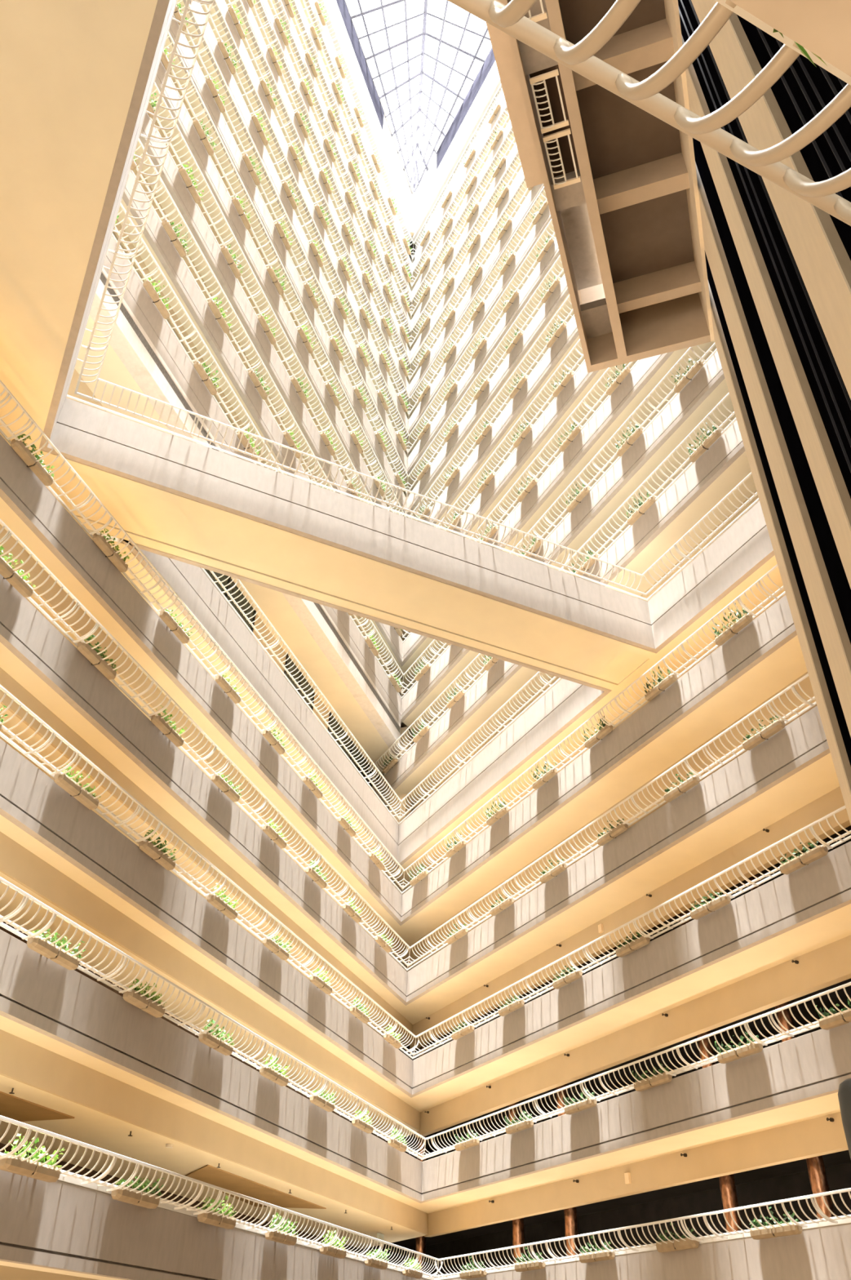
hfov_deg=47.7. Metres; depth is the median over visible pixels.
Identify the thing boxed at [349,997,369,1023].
planter
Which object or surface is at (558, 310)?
railing
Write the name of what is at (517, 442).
planter
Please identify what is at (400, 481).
planter
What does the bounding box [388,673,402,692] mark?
planter
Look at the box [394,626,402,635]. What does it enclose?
planter
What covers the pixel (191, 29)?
ceiling
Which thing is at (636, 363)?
railing
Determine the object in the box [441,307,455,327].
planter
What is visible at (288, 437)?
planter
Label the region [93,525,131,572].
planter
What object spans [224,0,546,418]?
ceiling
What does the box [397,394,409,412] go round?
planter
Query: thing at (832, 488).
pier
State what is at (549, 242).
planter
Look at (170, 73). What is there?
wall
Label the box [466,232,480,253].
planter
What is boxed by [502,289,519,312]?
planter
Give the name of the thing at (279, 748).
planter
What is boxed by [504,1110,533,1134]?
planter
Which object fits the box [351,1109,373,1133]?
planter
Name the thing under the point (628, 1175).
junction box
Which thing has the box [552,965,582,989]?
planter
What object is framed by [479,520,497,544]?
planter
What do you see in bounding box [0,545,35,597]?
planter
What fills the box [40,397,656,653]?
wall
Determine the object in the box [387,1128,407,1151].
planter
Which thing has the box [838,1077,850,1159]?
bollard
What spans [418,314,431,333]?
planter
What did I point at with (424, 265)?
planter
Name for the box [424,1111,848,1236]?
ceiling
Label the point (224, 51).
planter
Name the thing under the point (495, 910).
planter
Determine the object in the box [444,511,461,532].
planter
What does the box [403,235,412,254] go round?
planter
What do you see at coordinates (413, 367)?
ceiling
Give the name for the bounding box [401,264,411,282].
planter
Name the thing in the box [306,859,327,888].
planter
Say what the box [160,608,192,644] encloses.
planter
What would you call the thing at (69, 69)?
ceiling
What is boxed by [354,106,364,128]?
planter
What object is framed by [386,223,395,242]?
planter
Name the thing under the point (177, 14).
planter
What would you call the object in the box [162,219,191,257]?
planter
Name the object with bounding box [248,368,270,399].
planter
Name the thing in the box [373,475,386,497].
planter
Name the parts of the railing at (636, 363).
rail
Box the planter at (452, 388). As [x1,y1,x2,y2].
[444,379,457,400]
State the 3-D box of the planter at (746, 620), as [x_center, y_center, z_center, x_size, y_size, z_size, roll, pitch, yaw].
[7.252,-0.430,22.911,0.326,0.642,1.155,18,-41,-21]
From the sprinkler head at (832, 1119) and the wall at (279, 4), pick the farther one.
the wall at (279, 4)
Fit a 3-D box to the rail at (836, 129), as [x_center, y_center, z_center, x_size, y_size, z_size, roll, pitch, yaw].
[4.234,-16.270,18.125,0.040,76.000,0.010,-11,-39,15]
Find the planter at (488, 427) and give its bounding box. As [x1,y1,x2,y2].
[475,421,492,444]
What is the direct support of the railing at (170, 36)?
on the wall at (184, 123)
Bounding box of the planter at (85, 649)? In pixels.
[76,634,117,679]
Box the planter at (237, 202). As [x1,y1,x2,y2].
[232,195,251,229]
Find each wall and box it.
[0,434,402,925]
[0,524,408,962]
[0,573,407,1004]
[0,666,413,1041]
[0,738,413,1097]
[0,831,420,1131]
[0,928,422,1203]
[0,1029,428,1235]
[0,1142,346,1248]
[0,1169,429,1279]
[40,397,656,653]
[66,368,379,789]
[103,235,401,724]
[112,218,406,696]
[120,538,611,691]
[122,169,403,666]
[122,539,399,869]
[133,157,406,640]
[139,111,354,498]
[151,117,348,482]
[155,61,387,510]
[168,15,406,515]
[168,71,391,511]
[182,0,407,476]
[182,31,406,497]
[213,0,408,438]
[235,0,408,402]
[256,0,409,368]
[274,0,410,336]
[290,0,411,306]
[305,0,412,276]
[314,0,404,239]
[317,0,412,241]
[373,419,745,801]
[381,1020,850,1275]
[382,115,412,207]
[397,678,611,868]
[400,351,724,723]
[400,595,797,925]
[401,351,674,666]
[401,593,817,971]
[405,275,568,517]
[405,706,830,1005]
[406,238,559,478]
[407,205,551,439]
[408,168,525,369]
[408,183,544,403]
[409,143,519,337]
[409,786,850,1049]
[410,120,513,307]
[411,99,507,279]
[411,490,759,813]
[411,840,850,1097]
[412,61,502,243]
[413,423,733,746]
[415,87,505,257]
[415,154,436,208]
[416,934,850,1137]
[421,1022,850,1203]
[422,316,578,526]
[444,1222,850,1279]
[451,361,599,537]
[486,0,543,188]
[529,64,602,289]
[648,501,774,653]
[678,0,850,766]
[729,0,850,76]
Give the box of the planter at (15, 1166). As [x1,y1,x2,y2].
[0,1133,65,1182]
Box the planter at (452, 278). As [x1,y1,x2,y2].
[441,273,454,294]
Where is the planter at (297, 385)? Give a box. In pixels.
[291,377,311,403]
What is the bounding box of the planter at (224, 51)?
[217,40,239,74]
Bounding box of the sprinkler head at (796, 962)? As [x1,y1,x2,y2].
[791,960,799,964]
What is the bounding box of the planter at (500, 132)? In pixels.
[489,128,503,150]
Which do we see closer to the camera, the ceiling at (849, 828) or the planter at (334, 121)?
the ceiling at (849, 828)
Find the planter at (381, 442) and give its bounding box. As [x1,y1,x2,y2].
[375,429,387,452]
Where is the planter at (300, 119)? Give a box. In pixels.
[294,111,311,137]
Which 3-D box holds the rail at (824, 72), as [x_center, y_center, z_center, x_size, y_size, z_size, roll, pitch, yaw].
[4.125,-16.474,17.862,0.040,76.000,0.015,-11,-39,15]
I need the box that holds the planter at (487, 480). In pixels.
[477,470,494,493]
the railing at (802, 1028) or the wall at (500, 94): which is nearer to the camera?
the railing at (802, 1028)
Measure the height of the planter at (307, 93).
0.611 m
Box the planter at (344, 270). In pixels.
[338,256,351,281]
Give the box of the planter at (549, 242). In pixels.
[535,235,554,262]
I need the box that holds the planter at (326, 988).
[310,968,333,994]
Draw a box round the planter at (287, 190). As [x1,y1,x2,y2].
[282,181,299,209]
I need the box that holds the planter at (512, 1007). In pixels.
[498,995,524,1016]
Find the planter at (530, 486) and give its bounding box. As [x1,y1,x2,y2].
[517,474,537,502]
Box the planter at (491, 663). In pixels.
[483,655,499,671]
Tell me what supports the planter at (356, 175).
attached to the railing at (295, 20)
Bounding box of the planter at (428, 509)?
[416,503,430,522]
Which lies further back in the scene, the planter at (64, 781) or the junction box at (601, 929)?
the junction box at (601, 929)
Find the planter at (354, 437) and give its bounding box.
[351,427,363,453]
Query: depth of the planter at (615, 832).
24.66 m
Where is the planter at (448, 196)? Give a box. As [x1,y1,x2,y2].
[440,190,452,208]
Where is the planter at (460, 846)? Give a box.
[445,830,466,857]
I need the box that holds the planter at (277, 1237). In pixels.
[265,1212,297,1245]
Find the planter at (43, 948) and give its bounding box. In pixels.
[26,928,85,969]
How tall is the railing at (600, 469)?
0.381 m
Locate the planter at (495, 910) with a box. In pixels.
[490,893,514,915]
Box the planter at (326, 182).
[319,166,333,194]
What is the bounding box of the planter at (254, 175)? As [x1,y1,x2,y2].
[242,154,261,185]
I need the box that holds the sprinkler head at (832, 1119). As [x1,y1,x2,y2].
[826,1117,834,1121]
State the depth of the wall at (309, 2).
53.81 m
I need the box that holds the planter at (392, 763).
[382,753,398,773]
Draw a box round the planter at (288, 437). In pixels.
[284,426,301,457]
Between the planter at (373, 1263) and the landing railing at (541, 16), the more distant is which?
the planter at (373, 1263)
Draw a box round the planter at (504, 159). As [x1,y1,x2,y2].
[492,156,506,177]
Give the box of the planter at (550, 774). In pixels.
[530,760,557,789]
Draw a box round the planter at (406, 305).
[400,293,409,311]
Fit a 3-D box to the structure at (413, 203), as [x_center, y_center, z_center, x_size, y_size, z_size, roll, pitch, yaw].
[-0.864,-28.960,65.630,0.320,4.900,0.320,8,-38,-9]
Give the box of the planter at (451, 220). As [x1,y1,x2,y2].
[441,217,453,235]
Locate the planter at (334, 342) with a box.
[330,333,343,360]
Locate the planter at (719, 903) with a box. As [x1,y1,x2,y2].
[690,890,731,919]
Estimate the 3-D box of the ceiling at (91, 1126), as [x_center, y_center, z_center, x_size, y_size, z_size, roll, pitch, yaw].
[-7.712,7.449,15.760,3.510,0.077,45.418,-11,-39,15]
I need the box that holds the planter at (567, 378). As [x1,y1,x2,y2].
[551,368,573,397]
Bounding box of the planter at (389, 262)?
[384,252,395,271]
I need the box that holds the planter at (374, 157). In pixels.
[371,152,381,173]
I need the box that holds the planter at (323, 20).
[315,0,327,26]
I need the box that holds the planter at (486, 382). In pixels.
[473,375,488,399]
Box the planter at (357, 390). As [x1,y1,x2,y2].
[354,386,368,408]
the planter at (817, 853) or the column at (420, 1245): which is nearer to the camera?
the planter at (817, 853)
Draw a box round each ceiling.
[0,0,785,893]
[0,497,808,946]
[0,642,839,1024]
[0,702,411,1049]
[0,814,850,1111]
[0,871,418,1137]
[0,1014,840,1213]
[0,1074,426,1248]
[0,1260,124,1279]
[0,1265,97,1279]
[25,594,404,966]
[75,315,401,777]
[113,234,399,693]
[117,199,716,737]
[134,138,638,636]
[150,84,584,530]
[164,38,573,520]
[176,0,564,496]
[200,0,555,457]
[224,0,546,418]
[250,0,530,383]
[266,0,522,351]
[289,0,515,319]
[300,0,510,289]
[345,0,492,258]
[346,1150,850,1254]
[381,450,756,811]
[399,825,850,1060]
[402,977,850,1157]
[403,377,736,734]
[410,251,415,263]
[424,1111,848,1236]
[559,0,694,283]
[580,297,612,338]
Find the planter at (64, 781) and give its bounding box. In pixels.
[53,764,100,809]
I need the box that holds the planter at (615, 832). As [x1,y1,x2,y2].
[597,818,628,845]
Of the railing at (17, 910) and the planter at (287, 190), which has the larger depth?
the planter at (287, 190)
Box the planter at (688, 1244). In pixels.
[656,1222,699,1253]
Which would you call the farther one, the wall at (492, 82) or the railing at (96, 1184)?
the wall at (492, 82)
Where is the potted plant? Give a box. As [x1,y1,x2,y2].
[773,28,826,65]
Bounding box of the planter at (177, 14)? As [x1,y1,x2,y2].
[173,3,189,31]
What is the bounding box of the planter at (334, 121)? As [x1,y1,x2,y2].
[328,107,339,132]
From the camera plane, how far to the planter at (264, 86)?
38.94 m
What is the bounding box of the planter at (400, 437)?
[396,428,406,450]
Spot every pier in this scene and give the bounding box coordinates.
[681,34,850,589]
[691,0,850,399]
[695,162,850,737]
[707,279,850,825]
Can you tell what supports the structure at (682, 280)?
attached to the ceiling at (653, 235)
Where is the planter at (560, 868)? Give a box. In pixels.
[539,858,567,883]
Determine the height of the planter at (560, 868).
0.461 m
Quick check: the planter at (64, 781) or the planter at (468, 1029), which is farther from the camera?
the planter at (468, 1029)
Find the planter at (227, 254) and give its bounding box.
[221,244,244,279]
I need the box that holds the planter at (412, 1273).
[402,1255,422,1278]
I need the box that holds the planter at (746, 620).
[712,602,753,645]
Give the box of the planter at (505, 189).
[494,184,509,208]
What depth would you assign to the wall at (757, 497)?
29.19 m
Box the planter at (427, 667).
[414,658,430,680]
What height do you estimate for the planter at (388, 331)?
0.679 m
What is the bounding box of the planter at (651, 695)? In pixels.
[644,664,677,701]
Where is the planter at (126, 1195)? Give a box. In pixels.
[111,1175,164,1208]
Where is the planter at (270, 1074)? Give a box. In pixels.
[259,1053,290,1086]
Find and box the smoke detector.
[165,1143,173,1147]
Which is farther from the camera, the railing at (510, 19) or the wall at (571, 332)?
the wall at (571, 332)
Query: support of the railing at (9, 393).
on the wall at (24, 492)
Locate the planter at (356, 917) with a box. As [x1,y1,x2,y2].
[342,896,363,922]
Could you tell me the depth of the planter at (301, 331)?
37.64 m
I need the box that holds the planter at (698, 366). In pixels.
[671,358,703,393]
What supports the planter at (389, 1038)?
attached to the railing at (34, 752)
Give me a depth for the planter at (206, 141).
31.52 m
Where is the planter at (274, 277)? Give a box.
[266,266,287,295]
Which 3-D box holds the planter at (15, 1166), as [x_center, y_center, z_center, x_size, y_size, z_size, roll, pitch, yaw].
[-5.234,6.915,12.899,0.334,0.462,1.177,-11,-39,15]
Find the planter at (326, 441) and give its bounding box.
[320,426,337,455]
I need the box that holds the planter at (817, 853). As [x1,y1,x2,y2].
[779,840,828,875]
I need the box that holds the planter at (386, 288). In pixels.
[382,282,394,302]
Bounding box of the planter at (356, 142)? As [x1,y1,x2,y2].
[351,129,362,154]
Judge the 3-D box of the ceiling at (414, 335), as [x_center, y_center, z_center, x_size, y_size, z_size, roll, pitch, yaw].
[-7.668,-28.314,44.139,34.339,0.246,35.130,18,-41,-21]
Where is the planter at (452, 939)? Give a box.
[446,924,467,944]
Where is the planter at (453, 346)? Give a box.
[443,342,456,363]
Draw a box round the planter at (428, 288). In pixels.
[419,283,431,302]
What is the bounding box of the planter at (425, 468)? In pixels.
[417,461,430,480]
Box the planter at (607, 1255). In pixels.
[578,1235,615,1262]
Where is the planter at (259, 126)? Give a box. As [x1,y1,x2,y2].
[252,111,270,146]
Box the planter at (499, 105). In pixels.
[488,102,501,124]
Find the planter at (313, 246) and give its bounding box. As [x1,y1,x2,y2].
[309,240,324,266]
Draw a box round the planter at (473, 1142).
[454,1128,479,1151]
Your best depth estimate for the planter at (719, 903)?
20.72 m
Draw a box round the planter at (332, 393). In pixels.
[325,380,341,406]
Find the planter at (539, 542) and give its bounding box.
[520,535,542,559]
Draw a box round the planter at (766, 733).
[742,715,785,750]
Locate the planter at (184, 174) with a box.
[178,161,204,204]
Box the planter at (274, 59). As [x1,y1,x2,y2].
[267,44,282,75]
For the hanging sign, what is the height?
0.260 m
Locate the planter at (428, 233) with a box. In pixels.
[420,228,431,246]
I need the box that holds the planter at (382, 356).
[379,351,390,372]
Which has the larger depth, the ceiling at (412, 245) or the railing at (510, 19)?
the ceiling at (412, 245)
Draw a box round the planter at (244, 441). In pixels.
[237,424,260,461]
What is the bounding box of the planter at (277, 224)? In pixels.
[275,217,293,250]
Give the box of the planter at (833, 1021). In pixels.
[815,998,850,1030]
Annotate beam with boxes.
[39,0,177,448]
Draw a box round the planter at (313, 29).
[310,22,322,50]
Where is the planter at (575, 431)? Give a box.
[558,422,581,451]
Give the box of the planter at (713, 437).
[687,422,721,462]
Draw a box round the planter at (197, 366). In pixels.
[193,361,221,395]
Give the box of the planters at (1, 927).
[0,919,402,1142]
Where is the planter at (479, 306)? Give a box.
[470,298,484,320]
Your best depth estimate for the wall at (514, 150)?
52.48 m
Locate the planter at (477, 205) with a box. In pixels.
[466,200,479,222]
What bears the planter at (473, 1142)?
attached to the railing at (802, 1028)
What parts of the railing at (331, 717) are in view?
railing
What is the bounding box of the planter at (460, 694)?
[446,682,464,708]
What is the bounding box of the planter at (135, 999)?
[123,978,166,1017]
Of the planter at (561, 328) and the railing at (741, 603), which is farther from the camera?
the planter at (561, 328)
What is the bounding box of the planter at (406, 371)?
[399,356,408,376]
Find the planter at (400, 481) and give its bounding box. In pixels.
[395,471,406,491]
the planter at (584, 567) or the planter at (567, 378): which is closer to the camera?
the planter at (584, 567)
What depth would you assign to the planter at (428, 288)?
56.05 m
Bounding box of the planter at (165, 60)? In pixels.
[160,35,174,71]
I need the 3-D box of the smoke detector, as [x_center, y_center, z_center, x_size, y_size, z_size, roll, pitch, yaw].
[-4.955,9.792,18.638,0.140,0.050,0.140,-11,-39,15]
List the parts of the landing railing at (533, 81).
post, post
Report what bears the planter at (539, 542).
attached to the railing at (600, 469)
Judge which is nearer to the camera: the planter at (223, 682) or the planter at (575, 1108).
the planter at (575, 1108)
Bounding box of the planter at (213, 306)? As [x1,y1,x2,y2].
[208,295,231,333]
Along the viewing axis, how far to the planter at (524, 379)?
39.27 m
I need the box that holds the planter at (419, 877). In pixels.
[408,863,428,885]
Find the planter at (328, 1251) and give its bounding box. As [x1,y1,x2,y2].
[319,1230,346,1258]
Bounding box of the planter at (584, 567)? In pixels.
[572,550,598,577]
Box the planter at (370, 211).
[367,207,378,229]
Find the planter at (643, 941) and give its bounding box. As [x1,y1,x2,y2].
[616,931,650,957]
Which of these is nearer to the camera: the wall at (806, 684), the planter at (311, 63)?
the wall at (806, 684)
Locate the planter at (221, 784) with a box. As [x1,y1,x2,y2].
[212,770,243,802]
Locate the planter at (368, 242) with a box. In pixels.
[364,239,376,259]
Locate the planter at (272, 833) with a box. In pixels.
[262,818,287,848]
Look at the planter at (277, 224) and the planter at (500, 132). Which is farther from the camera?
the planter at (500, 132)
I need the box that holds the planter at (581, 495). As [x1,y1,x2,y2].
[565,483,589,512]
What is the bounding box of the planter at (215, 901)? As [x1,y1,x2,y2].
[207,883,239,919]
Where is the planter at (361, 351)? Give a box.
[356,343,369,367]
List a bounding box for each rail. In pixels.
[678,5,850,472]
[680,0,850,447]
[688,0,850,409]
[755,26,844,198]
[775,38,850,187]
[797,55,850,161]
[818,65,850,124]
[837,77,845,88]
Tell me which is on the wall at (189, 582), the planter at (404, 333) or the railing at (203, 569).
the railing at (203, 569)
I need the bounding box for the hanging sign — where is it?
[377,1232,384,1244]
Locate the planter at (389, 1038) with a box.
[383,1024,401,1048]
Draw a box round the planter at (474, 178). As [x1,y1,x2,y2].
[465,173,477,194]
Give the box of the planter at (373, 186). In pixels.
[369,179,380,199]
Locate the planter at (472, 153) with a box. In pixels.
[462,148,475,168]
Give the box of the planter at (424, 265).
[419,256,431,273]
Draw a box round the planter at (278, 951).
[262,934,292,959]
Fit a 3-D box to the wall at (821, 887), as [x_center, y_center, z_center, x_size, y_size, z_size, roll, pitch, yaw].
[5.879,6.723,21.139,0.154,1.030,27.624,18,-41,-21]
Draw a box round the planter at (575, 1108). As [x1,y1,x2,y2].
[563,1088,597,1115]
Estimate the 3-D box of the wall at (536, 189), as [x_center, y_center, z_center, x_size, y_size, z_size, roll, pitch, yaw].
[5.756,-21.442,43.578,0.154,1.030,29.272,18,-41,-21]
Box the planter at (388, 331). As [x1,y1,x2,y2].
[381,316,393,336]
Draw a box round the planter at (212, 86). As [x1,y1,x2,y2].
[206,73,226,112]
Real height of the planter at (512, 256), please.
0.642 m
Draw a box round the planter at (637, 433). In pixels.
[614,421,643,456]
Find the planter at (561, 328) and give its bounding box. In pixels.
[546,317,566,347]
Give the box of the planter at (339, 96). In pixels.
[331,81,343,104]
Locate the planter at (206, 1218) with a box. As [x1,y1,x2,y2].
[197,1195,236,1229]
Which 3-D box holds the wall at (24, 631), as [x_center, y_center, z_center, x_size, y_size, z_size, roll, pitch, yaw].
[-7.016,0.225,17.891,0.154,1.030,40.649,-11,-39,15]
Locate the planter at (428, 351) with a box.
[418,346,431,366]
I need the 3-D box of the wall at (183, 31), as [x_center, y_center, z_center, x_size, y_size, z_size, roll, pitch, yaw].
[-7.576,-19.393,35.465,0.086,0.660,43.815,-11,-39,15]
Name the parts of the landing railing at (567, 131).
post, post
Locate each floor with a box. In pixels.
[508,0,558,75]
[550,169,586,211]
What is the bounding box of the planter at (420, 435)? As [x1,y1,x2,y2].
[417,419,431,439]
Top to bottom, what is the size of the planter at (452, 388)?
0.668 m
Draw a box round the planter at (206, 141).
[193,119,217,155]
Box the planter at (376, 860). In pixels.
[368,848,385,870]
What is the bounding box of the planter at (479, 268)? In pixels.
[468,262,482,285]
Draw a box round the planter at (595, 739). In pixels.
[582,715,613,748]
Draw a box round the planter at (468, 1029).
[451,1020,474,1039]
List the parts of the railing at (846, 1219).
rail, rail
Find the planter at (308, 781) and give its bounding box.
[303,769,324,798]
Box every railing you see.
[0,379,404,893]
[0,518,410,970]
[0,684,419,1058]
[0,876,426,1159]
[0,1115,443,1279]
[66,0,214,395]
[66,377,647,600]
[111,202,404,698]
[130,137,404,643]
[146,82,374,505]
[160,32,405,516]
[176,0,408,497]
[199,0,409,457]
[200,567,401,824]
[223,0,410,420]
[247,0,411,386]
[266,0,412,352]
[284,0,412,320]
[299,0,413,291]
[313,0,413,264]
[399,342,717,698]
[399,671,561,824]
[402,360,639,642]
[402,564,786,893]
[406,254,564,500]
[407,219,556,459]
[407,673,817,970]
[408,177,533,385]
[408,186,547,421]
[408,294,574,520]
[409,151,522,353]
[410,127,515,321]
[411,104,510,292]
[412,84,505,264]
[413,804,850,1058]
[422,982,850,1159]
[434,1187,850,1279]
[436,338,585,530]
[447,0,850,226]
[528,0,547,22]
[529,68,568,133]
[542,128,581,189]
[642,471,759,600]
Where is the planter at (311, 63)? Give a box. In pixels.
[305,51,319,77]
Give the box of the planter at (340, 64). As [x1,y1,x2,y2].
[335,54,346,78]
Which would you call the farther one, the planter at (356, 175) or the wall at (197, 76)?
the planter at (356, 175)
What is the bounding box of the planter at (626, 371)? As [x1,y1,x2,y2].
[605,364,630,395]
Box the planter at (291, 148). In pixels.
[288,142,303,172]
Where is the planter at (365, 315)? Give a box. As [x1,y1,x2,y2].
[360,306,373,328]
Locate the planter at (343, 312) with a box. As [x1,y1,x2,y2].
[334,296,350,319]
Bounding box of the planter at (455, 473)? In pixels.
[444,463,459,486]
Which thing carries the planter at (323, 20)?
attached to the railing at (331, 40)
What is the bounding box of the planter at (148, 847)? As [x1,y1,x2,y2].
[138,829,176,870]
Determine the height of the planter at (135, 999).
0.457 m
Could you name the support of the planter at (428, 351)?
attached to the railing at (523, 196)
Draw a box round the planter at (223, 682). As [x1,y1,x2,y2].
[215,670,241,703]
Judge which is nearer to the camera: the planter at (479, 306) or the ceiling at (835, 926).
the ceiling at (835, 926)
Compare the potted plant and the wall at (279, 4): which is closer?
the potted plant
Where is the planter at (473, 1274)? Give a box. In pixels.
[459,1256,486,1279]
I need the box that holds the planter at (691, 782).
[663,772,700,802]
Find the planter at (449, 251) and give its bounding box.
[442,243,453,264]
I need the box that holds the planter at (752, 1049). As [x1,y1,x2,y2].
[714,1031,763,1063]
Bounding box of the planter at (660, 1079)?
[632,1062,672,1091]
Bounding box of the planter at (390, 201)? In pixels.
[387,196,397,215]
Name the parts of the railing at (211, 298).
rail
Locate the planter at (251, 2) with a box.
[246,0,255,8]
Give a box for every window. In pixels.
[200,568,256,634]
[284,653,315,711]
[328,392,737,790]
[336,0,384,129]
[436,47,495,169]
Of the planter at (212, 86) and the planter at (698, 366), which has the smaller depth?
the planter at (698, 366)
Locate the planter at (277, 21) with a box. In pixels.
[275,17,291,45]
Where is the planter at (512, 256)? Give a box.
[499,248,515,275]
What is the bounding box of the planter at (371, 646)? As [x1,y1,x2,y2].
[364,630,379,656]
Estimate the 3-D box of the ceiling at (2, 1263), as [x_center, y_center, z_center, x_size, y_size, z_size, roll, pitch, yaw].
[1.861,7.819,12.221,25.365,0.246,46.593,-11,-39,15]
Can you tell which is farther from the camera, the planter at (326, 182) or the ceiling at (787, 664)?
the planter at (326, 182)
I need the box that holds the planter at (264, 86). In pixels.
[260,79,277,109]
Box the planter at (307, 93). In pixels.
[300,77,315,106]
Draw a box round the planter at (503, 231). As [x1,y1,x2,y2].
[497,216,511,239]
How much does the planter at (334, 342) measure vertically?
0.571 m
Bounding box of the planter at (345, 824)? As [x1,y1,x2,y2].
[338,814,357,836]
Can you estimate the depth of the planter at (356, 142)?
52.24 m
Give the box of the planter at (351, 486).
[346,480,361,501]
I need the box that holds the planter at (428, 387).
[417,381,431,401]
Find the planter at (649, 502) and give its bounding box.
[626,488,655,524]
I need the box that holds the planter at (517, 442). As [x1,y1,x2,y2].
[512,419,532,448]
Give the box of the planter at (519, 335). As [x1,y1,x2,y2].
[505,328,523,353]
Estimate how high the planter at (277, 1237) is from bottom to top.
0.462 m
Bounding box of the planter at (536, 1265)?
[514,1246,546,1271]
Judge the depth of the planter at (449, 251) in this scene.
54.10 m
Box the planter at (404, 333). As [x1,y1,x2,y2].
[400,324,409,342]
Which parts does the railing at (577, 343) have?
rail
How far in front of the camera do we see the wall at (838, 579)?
14.83 m
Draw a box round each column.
[415,1235,426,1271]
[417,1135,427,1161]
[418,1044,428,1057]
[508,1101,519,1124]
[512,1217,525,1264]
[555,1084,568,1116]
[564,1206,579,1256]
[679,907,693,926]
[697,1030,716,1068]
[719,1173,742,1232]
[748,871,764,890]
[774,1000,797,1042]
[806,1155,835,1219]
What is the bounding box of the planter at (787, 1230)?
[750,1206,803,1239]
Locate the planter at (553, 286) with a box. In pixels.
[541,275,559,302]
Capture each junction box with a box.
[598,923,604,933]
[624,1172,631,1184]
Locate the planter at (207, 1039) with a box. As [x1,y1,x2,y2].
[198,1017,234,1055]
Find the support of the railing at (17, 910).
on the wall at (64, 1005)
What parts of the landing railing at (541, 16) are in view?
rail, post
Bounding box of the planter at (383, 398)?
[377,389,390,410]
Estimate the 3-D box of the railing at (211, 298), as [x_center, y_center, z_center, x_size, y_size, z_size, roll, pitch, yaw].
[-7.258,-11.985,27.811,0.548,0.381,41.161,-11,-39,15]
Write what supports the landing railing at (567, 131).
attached to the structure at (553, 9)
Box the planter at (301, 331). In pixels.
[297,324,315,353]
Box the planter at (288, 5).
[284,0,295,17]
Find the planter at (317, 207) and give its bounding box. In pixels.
[315,204,330,229]
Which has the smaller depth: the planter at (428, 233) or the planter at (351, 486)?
the planter at (351, 486)
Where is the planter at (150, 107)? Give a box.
[146,93,157,118]
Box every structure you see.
[0,1091,75,1121]
[89,266,400,758]
[99,271,399,733]
[185,1164,326,1208]
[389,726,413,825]
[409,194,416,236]
[500,0,592,373]
[545,0,628,364]
[572,18,675,90]
[580,284,711,371]
[593,152,689,214]
[613,261,702,313]
[664,0,714,342]
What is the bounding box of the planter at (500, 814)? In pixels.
[485,795,508,825]
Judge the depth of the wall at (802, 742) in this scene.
23.73 m
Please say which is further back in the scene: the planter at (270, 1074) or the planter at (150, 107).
the planter at (150, 107)
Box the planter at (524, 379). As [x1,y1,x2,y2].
[509,373,527,398]
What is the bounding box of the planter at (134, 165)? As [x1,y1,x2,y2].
[130,152,137,170]
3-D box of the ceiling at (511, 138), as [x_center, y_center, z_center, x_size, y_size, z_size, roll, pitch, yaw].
[3.903,-32.475,43.399,25.267,0.246,47.742,-11,-39,15]
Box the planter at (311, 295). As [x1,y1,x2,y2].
[304,281,320,308]
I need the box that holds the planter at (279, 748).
[262,724,285,754]
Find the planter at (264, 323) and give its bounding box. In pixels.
[257,310,276,344]
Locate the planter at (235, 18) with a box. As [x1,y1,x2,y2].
[228,3,247,39]
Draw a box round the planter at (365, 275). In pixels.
[362,271,373,293]
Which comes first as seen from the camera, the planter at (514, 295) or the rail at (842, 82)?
the rail at (842, 82)
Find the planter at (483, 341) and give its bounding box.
[471,333,486,358]
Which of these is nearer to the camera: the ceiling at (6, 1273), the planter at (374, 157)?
the ceiling at (6, 1273)
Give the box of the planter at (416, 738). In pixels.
[412,720,429,742]
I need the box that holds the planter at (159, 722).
[151,705,186,746]
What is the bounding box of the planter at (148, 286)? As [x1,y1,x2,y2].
[143,276,169,319]
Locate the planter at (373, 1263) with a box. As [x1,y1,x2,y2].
[364,1248,390,1269]
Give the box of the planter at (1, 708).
[0,704,8,730]
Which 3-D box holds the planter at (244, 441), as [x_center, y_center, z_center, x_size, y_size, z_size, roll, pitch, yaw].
[-5.510,-6.251,30.358,0.390,0.611,1.191,-11,-39,15]
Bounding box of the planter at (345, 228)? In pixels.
[342,222,355,245]
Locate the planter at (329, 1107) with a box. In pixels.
[309,1088,336,1111]
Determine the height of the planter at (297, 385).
0.679 m
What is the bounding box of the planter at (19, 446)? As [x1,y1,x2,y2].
[10,433,54,485]
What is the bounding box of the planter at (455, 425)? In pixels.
[444,417,458,441]
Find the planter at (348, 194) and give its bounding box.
[345,189,356,213]
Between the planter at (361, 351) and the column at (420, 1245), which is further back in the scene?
the planter at (361, 351)
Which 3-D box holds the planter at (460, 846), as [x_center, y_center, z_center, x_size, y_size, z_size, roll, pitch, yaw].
[0.970,6.815,32.489,0.356,0.668,1.150,18,-41,-21]
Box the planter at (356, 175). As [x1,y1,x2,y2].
[348,160,361,182]
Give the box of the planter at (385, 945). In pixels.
[374,932,393,952]
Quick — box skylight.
[351,0,490,193]
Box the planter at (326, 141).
[324,137,337,162]
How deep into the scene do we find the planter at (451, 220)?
55.90 m
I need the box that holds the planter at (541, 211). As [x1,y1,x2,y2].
[530,200,548,225]
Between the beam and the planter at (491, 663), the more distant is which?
the planter at (491, 663)

